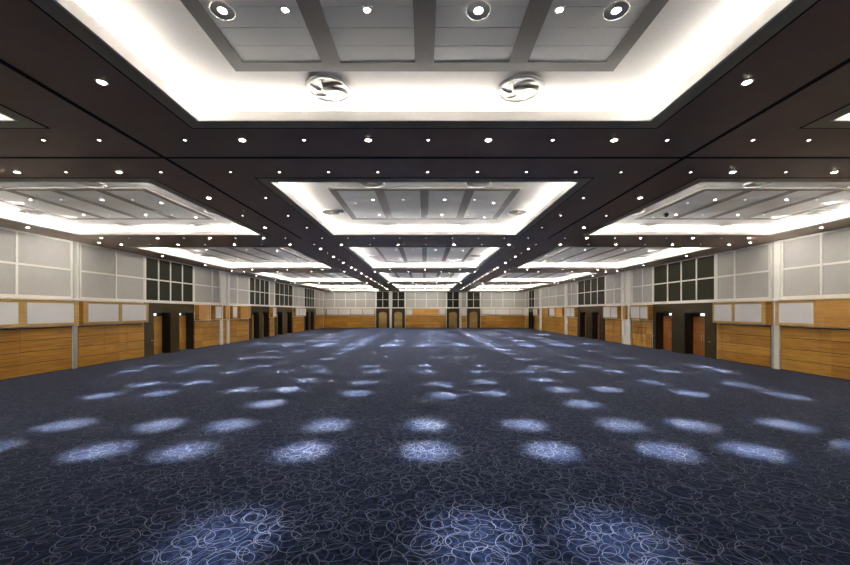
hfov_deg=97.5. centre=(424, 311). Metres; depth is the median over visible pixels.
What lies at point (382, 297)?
window
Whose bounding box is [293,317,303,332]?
wainscot
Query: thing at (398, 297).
window
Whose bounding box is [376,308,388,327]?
trim
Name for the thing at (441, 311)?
wall panel
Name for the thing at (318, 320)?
wainscot
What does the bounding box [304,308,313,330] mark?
trim
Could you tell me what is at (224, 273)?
wall
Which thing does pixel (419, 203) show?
ceiling panel
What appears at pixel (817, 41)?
ceiling
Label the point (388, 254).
ceiling panel
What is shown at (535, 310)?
wall panel
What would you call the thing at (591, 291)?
window
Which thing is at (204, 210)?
ceiling vent
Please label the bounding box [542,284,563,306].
acoustic panel
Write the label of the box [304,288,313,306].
window
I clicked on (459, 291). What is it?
pilaster
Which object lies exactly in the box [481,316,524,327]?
wainscot
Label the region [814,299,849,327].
wall panel
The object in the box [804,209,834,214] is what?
ceiling vent
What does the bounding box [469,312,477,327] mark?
door
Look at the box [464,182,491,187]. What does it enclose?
ceiling vent
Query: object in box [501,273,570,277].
ceiling panel
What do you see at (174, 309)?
door frame
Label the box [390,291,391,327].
pilaster
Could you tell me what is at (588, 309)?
trim
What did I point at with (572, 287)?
acoustic panel
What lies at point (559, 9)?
spotlight
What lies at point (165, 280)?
window
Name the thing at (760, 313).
wall panel
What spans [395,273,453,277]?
ceiling panel
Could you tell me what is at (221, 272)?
pilaster
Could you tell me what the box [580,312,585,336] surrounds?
door
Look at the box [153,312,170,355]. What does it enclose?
door
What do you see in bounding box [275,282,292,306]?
window
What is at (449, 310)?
trim
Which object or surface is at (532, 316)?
door
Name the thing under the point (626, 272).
wall
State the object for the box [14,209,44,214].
ceiling vent
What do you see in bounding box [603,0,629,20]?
spotlight
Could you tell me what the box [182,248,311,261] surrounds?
ceiling panel
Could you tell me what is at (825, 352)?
wainscot
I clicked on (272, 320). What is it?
wainscot
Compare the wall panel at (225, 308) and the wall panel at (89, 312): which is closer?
the wall panel at (89, 312)
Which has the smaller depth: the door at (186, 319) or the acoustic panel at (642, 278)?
the door at (186, 319)
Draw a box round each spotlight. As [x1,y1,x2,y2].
[208,0,235,20]
[280,6,289,13]
[362,6,371,13]
[466,0,490,20]
[555,6,564,13]
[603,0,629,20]
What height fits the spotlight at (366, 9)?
0.014 m
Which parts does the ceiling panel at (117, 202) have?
panel, panel, panel, panel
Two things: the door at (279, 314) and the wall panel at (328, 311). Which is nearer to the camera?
the door at (279, 314)
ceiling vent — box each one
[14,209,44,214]
[72,182,106,187]
[115,223,137,227]
[190,223,210,227]
[203,209,216,214]
[304,74,353,103]
[321,209,342,214]
[357,182,384,187]
[378,223,396,227]
[452,223,470,227]
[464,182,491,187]
[495,74,544,103]
[506,209,527,214]
[632,209,645,214]
[638,223,658,227]
[711,223,733,227]
[742,182,776,187]
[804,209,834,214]
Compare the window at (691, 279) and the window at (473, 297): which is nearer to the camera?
the window at (691, 279)
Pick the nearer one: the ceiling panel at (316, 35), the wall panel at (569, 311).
the ceiling panel at (316, 35)
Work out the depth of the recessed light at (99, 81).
5.18 m
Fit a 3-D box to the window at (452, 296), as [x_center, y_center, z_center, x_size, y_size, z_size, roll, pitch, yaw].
[4.505,-1.890,58.974,2.000,2.601,0.048,0,0,0]
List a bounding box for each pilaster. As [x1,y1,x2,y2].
[73,241,76,368]
[219,270,222,344]
[226,272,229,343]
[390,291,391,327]
[459,291,460,327]
[539,288,541,330]
[564,283,567,334]
[622,271,624,343]
[628,270,631,344]
[772,241,773,367]
[774,240,780,369]
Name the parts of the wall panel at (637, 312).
panel, panel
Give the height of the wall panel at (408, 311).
1.070 m
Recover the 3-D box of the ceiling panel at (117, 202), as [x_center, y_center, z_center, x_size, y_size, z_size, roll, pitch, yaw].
[-10.600,-3.480,12.275,5.440,0.040,3.550,0,0,0]
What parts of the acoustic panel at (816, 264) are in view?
panel, panel, panel, panel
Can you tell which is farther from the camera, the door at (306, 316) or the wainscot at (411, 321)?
the wainscot at (411, 321)
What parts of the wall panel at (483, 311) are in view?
panel, panel, panel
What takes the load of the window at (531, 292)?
in the wall at (626, 272)
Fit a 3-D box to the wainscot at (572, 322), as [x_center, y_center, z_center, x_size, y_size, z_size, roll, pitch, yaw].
[15.969,1.635,40.275,0.058,1.930,2.650,0,0,0]
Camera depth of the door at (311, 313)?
53.67 m
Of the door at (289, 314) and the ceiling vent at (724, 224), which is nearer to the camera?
the ceiling vent at (724, 224)
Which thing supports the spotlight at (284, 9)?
attached to the ceiling panel at (316, 35)
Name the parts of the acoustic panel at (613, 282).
panel, panel, panel, panel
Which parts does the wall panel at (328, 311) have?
panel, panel, panel, panel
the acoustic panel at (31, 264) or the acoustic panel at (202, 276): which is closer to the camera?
the acoustic panel at (31, 264)
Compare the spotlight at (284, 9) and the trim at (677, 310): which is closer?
the spotlight at (284, 9)
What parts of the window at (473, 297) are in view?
pane, pane, pane, pane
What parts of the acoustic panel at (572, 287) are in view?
panel, panel, panel, panel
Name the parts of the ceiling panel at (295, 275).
panel, panel, panel, panel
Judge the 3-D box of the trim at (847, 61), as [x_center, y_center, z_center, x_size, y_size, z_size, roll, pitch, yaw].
[5.410,-3.198,4.700,0.090,0.004,23.400,0,0,0]
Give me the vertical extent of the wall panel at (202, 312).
1.070 m
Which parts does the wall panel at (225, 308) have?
panel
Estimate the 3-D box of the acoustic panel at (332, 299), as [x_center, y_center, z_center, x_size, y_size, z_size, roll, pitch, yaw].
[-11.825,-1.890,58.974,8.240,2.601,0.048,0,0,0]
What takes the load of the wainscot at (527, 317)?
attached to the wall at (626, 272)
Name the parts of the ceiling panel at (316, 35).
panel, panel, panel, panel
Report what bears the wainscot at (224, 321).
attached to the wall at (224, 273)
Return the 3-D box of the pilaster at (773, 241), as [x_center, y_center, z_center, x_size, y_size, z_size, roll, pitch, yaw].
[15.969,-0.300,17.060,0.058,5.800,0.120,0,0,0]
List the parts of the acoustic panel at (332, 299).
panel, panel, panel, panel, panel, panel, panel, panel, panel, panel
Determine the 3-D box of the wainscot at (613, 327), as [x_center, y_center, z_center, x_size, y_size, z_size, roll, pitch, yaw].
[15.969,1.635,31.550,0.058,1.930,2.700,0,0,0]
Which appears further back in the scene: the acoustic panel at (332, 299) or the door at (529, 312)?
the acoustic panel at (332, 299)
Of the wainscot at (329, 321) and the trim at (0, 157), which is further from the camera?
the wainscot at (329, 321)
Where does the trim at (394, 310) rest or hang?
attached to the wall at (463, 310)
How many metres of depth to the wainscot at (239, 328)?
32.17 m
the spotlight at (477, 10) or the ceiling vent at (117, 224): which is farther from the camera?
the ceiling vent at (117, 224)
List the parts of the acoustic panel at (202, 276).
panel, panel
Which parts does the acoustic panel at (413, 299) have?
panel, panel, panel, panel, panel, panel, panel, panel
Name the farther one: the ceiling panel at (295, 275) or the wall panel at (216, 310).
the ceiling panel at (295, 275)
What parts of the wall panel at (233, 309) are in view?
panel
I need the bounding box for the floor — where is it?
[0,328,849,564]
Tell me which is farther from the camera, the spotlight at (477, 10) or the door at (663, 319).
the door at (663, 319)
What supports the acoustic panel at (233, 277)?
attached to the wall at (224, 273)
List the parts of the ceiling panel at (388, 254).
panel, panel, panel, panel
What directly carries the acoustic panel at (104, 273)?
attached to the wall at (224, 273)
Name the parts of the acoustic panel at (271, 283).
panel, panel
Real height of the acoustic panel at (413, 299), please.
2.601 m
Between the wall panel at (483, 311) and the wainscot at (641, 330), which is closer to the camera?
the wainscot at (641, 330)
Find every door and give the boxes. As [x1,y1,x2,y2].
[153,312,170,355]
[179,312,193,349]
[252,312,258,338]
[262,312,268,336]
[277,312,281,334]
[287,312,291,332]
[305,312,307,329]
[310,312,313,329]
[379,312,386,327]
[394,312,401,327]
[449,312,456,327]
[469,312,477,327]
[529,312,530,327]
[531,312,533,328]
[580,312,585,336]
[592,312,599,339]
[656,312,671,349]
[684,312,704,355]
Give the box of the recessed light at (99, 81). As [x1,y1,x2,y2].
[94,79,108,85]
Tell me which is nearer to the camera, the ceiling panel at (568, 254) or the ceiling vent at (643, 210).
the ceiling vent at (643, 210)
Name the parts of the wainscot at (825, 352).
skirting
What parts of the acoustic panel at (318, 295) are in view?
panel, panel, panel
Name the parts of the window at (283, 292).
pane, pane, pane, pane, pane, pane, pane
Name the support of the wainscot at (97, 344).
attached to the wall at (224, 273)
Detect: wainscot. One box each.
[0,326,72,380]
[78,323,143,367]
[194,320,219,348]
[223,320,226,343]
[230,319,248,342]
[270,318,274,336]
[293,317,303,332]
[314,316,322,328]
[324,316,375,327]
[406,316,445,327]
[461,316,466,327]
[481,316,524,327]
[526,316,528,327]
[535,316,538,329]
[542,316,563,333]
[568,318,577,335]
[605,319,621,343]
[632,320,651,348]
[717,324,770,367]
[781,326,849,380]
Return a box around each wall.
[0,241,322,367]
[323,291,525,327]
[526,242,849,367]
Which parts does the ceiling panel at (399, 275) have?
panel, panel, panel, panel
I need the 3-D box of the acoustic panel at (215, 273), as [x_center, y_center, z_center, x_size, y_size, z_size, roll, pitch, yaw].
[-15.974,-1.890,28.575,0.048,2.601,1.040,0,0,0]
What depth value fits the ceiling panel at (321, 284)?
47.88 m
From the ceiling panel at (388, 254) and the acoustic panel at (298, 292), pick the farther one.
the acoustic panel at (298, 292)
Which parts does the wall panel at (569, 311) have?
panel, panel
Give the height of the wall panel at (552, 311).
1.070 m
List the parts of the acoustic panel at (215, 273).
panel, panel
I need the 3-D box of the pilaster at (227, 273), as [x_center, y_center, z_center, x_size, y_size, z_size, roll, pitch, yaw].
[-15.954,-0.300,30.290,0.088,5.800,0.340,0,0,0]
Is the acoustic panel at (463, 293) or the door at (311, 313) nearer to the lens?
the door at (311, 313)
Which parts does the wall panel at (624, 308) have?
panel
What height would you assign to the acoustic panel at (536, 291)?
2.601 m
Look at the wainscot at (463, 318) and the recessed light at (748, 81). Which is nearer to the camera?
the recessed light at (748, 81)
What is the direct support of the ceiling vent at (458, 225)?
in the ceiling
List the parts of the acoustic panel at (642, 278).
panel, panel, panel, panel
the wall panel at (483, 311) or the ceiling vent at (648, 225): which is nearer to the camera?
the ceiling vent at (648, 225)
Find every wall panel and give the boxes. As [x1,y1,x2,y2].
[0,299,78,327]
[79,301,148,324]
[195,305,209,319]
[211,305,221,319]
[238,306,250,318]
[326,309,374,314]
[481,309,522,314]
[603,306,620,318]
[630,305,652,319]
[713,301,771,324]
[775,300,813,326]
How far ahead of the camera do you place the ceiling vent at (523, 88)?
5.84 m
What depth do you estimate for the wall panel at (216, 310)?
28.14 m
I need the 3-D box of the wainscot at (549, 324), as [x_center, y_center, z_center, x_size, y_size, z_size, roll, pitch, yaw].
[15.969,1.635,46.625,0.058,1.930,8.150,0,0,0]
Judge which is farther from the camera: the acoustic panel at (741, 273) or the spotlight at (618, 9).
the acoustic panel at (741, 273)
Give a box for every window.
[145,256,193,302]
[249,277,268,305]
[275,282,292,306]
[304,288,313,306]
[376,291,388,307]
[392,291,404,307]
[447,291,458,307]
[467,291,479,307]
[529,290,533,307]
[578,275,604,305]
[653,254,715,302]
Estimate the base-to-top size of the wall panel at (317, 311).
1.070 m
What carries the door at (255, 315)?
in the wall at (224, 273)
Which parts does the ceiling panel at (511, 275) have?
panel, panel, panel, panel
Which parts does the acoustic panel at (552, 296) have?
panel, panel, panel, panel, panel, panel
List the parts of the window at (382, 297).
pane, pane, pane, pane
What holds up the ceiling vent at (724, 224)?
in the ceiling
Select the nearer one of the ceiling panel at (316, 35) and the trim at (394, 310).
the ceiling panel at (316, 35)
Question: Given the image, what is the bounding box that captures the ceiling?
[0,0,849,290]
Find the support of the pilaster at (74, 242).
attached to the wall at (224, 273)
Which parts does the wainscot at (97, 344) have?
skirting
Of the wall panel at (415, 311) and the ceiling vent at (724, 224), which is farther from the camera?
the wall panel at (415, 311)
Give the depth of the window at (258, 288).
35.91 m
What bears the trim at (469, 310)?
attached to the wall at (463, 310)
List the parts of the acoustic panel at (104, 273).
panel, panel, panel, panel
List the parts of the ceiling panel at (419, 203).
panel, panel, panel, panel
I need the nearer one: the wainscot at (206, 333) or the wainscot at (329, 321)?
the wainscot at (206, 333)
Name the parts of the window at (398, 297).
pane, pane, pane, pane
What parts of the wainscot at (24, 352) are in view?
skirting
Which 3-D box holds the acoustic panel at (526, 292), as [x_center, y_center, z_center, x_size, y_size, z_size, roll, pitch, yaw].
[15.974,-1.890,58.025,0.048,2.601,1.840,0,0,0]
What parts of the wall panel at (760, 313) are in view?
panel, panel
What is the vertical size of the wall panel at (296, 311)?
1.070 m
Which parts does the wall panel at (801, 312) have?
panel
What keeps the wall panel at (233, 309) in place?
attached to the wall at (224, 273)
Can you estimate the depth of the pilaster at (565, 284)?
42.09 m
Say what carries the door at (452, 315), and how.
in the wall at (463, 310)
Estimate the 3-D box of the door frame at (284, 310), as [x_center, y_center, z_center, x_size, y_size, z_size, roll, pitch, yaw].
[-15.979,1.050,42.500,0.038,3.100,5.400,0,0,0]
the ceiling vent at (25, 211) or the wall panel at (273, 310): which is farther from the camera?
the wall panel at (273, 310)
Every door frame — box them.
[144,303,193,356]
[249,306,268,339]
[275,307,292,335]
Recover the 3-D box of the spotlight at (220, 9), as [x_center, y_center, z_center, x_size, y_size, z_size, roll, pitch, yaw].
[-2.320,-3.449,4.280,0.276,0.012,0.276,0,0,0]
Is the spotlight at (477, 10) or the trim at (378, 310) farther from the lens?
the trim at (378, 310)
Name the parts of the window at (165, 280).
pane, pane, pane, pane, pane, pane, pane, pane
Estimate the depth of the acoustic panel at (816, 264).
15.17 m
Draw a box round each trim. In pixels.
[0,59,301,238]
[0,157,849,158]
[0,295,318,307]
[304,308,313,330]
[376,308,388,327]
[392,308,404,327]
[447,308,458,327]
[467,308,479,327]
[530,295,849,307]
[547,58,849,238]
[578,306,604,340]
[653,302,716,358]
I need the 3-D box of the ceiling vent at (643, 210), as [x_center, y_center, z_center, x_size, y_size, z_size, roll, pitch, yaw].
[7.350,-3.483,13.100,0.750,0.034,0.750,0,0,10]
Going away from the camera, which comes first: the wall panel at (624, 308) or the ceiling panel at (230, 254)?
the ceiling panel at (230, 254)
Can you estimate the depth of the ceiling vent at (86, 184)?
10.24 m
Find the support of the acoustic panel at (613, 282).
attached to the wall at (626, 272)
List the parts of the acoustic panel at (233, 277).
panel, panel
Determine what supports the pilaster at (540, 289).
attached to the wall at (626, 272)
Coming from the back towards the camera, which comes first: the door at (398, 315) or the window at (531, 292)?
the door at (398, 315)
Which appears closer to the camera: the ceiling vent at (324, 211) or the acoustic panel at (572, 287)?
the ceiling vent at (324, 211)
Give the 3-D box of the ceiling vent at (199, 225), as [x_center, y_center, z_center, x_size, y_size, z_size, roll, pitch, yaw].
[-9.100,-3.483,15.150,0.750,0.034,0.750,0,0,-14]
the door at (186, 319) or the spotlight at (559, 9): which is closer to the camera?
the spotlight at (559, 9)
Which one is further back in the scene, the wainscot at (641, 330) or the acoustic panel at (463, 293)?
the acoustic panel at (463, 293)
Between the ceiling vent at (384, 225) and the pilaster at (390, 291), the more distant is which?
the pilaster at (390, 291)
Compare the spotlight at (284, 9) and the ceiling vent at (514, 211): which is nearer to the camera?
the spotlight at (284, 9)
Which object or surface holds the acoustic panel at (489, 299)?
attached to the wall at (463, 310)
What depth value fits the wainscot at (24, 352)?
15.26 m
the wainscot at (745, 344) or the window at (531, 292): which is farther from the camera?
the window at (531, 292)
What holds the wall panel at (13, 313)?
attached to the wall at (224, 273)
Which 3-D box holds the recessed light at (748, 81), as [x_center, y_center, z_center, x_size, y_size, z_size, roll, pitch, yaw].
[4.500,-3.189,5.200,0.156,0.020,0.156,0,0,0]
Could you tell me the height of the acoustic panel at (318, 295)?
2.601 m
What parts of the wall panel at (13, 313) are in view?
panel, panel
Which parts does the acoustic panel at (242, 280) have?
panel, panel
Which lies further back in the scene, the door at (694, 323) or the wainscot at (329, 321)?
the wainscot at (329, 321)
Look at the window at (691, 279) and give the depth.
22.75 m
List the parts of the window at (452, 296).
pane, pane, pane, pane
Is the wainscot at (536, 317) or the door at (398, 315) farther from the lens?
the door at (398, 315)
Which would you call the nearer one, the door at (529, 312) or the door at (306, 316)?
the door at (306, 316)
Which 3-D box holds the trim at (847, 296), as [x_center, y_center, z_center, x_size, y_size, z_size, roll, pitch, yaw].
[15.929,-0.552,30.425,0.138,0.095,56.850,0,0,0]
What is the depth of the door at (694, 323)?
22.76 m
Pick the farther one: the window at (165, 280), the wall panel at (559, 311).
the wall panel at (559, 311)
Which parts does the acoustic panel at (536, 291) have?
panel, panel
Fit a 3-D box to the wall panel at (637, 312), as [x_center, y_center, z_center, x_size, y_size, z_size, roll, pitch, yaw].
[15.838,0.075,27.325,0.317,1.070,2.350,0,0,0]
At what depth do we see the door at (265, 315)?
38.17 m
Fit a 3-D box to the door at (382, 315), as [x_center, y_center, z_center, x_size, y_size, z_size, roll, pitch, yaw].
[-6.600,1.325,59.125,1.300,2.550,0.250,0,0,0]
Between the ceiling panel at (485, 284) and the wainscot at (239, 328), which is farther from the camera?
the ceiling panel at (485, 284)
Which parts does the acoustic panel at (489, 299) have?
panel, panel, panel, panel, panel, panel, panel, panel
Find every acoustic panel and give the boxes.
[0,227,71,297]
[79,243,144,300]
[194,266,211,302]
[212,269,219,303]
[230,273,236,303]
[237,274,248,304]
[269,281,274,305]
[293,285,303,306]
[314,290,323,307]
[324,291,375,307]
[405,291,445,307]
[461,291,466,307]
[481,291,524,307]
[525,291,528,307]
[534,289,538,306]
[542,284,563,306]
[567,281,577,305]
[605,272,621,304]
[632,266,652,303]
[716,243,770,299]
[781,226,849,297]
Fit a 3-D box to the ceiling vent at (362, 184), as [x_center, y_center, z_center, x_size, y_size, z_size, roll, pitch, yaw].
[-1.450,-3.483,10.180,0.750,0.034,0.750,0,0,14]
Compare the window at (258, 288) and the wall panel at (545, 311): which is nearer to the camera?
the window at (258, 288)
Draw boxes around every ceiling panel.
[0,187,214,219]
[180,0,668,70]
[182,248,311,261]
[278,273,347,277]
[321,284,363,284]
[328,187,520,219]
[375,248,473,261]
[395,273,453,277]
[403,284,445,284]
[485,284,527,284]
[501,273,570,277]
[537,248,666,261]
[634,187,849,219]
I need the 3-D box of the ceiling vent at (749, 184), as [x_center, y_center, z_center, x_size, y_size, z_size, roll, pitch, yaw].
[9.150,-3.483,10.180,0.750,0.034,0.750,0,0,-20]
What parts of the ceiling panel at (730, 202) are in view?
panel, panel, panel, panel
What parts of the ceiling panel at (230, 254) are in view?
panel, panel, panel, panel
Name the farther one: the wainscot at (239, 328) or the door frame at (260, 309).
the door frame at (260, 309)
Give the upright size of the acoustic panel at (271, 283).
2.601 m
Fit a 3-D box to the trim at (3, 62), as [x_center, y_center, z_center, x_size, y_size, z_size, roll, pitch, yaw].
[-5.410,-3.198,4.700,0.090,0.004,23.400,0,0,0]
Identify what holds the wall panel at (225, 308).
attached to the wall at (224, 273)
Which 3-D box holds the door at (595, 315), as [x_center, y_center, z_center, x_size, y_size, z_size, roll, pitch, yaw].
[16.238,1.325,34.750,0.565,2.550,1.500,0,0,0]
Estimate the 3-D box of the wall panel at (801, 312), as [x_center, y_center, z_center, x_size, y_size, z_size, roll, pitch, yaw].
[15.838,0.075,15.850,0.317,1.070,1.660,0,0,0]
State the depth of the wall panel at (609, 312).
31.13 m
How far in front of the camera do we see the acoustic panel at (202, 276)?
26.85 m
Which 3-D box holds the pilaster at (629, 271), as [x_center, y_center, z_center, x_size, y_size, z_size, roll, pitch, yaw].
[15.954,-0.300,29.000,0.088,5.800,0.400,0,0,0]
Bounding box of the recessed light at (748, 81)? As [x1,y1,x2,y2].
[740,79,754,85]
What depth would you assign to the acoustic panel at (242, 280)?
32.75 m
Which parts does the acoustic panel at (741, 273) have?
panel, panel, panel, panel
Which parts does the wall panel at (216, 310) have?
frame, panel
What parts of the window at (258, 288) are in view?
pane, pane, pane, pane, pane, pane, pane, pane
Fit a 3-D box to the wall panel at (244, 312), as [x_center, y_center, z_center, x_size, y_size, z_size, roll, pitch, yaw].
[-15.838,0.075,32.750,0.317,1.070,1.900,0,0,0]
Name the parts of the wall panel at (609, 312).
panel, panel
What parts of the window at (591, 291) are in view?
pane, pane, pane, pane, pane, pane, pane, pane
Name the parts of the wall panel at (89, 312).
panel, panel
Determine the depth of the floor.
6.78 m
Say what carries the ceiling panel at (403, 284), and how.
attached to the ceiling
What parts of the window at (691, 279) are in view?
pane, pane, pane, pane, pane, pane, pane, pane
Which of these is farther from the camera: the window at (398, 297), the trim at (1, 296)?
the window at (398, 297)
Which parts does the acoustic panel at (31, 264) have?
panel, panel, panel, panel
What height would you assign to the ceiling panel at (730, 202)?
0.040 m
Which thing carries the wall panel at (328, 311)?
attached to the wall at (463, 310)
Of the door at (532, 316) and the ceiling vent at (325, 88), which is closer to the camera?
the ceiling vent at (325, 88)
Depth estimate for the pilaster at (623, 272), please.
29.82 m
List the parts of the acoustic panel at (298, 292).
panel, panel, panel, panel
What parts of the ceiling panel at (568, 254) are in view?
panel, panel, panel, panel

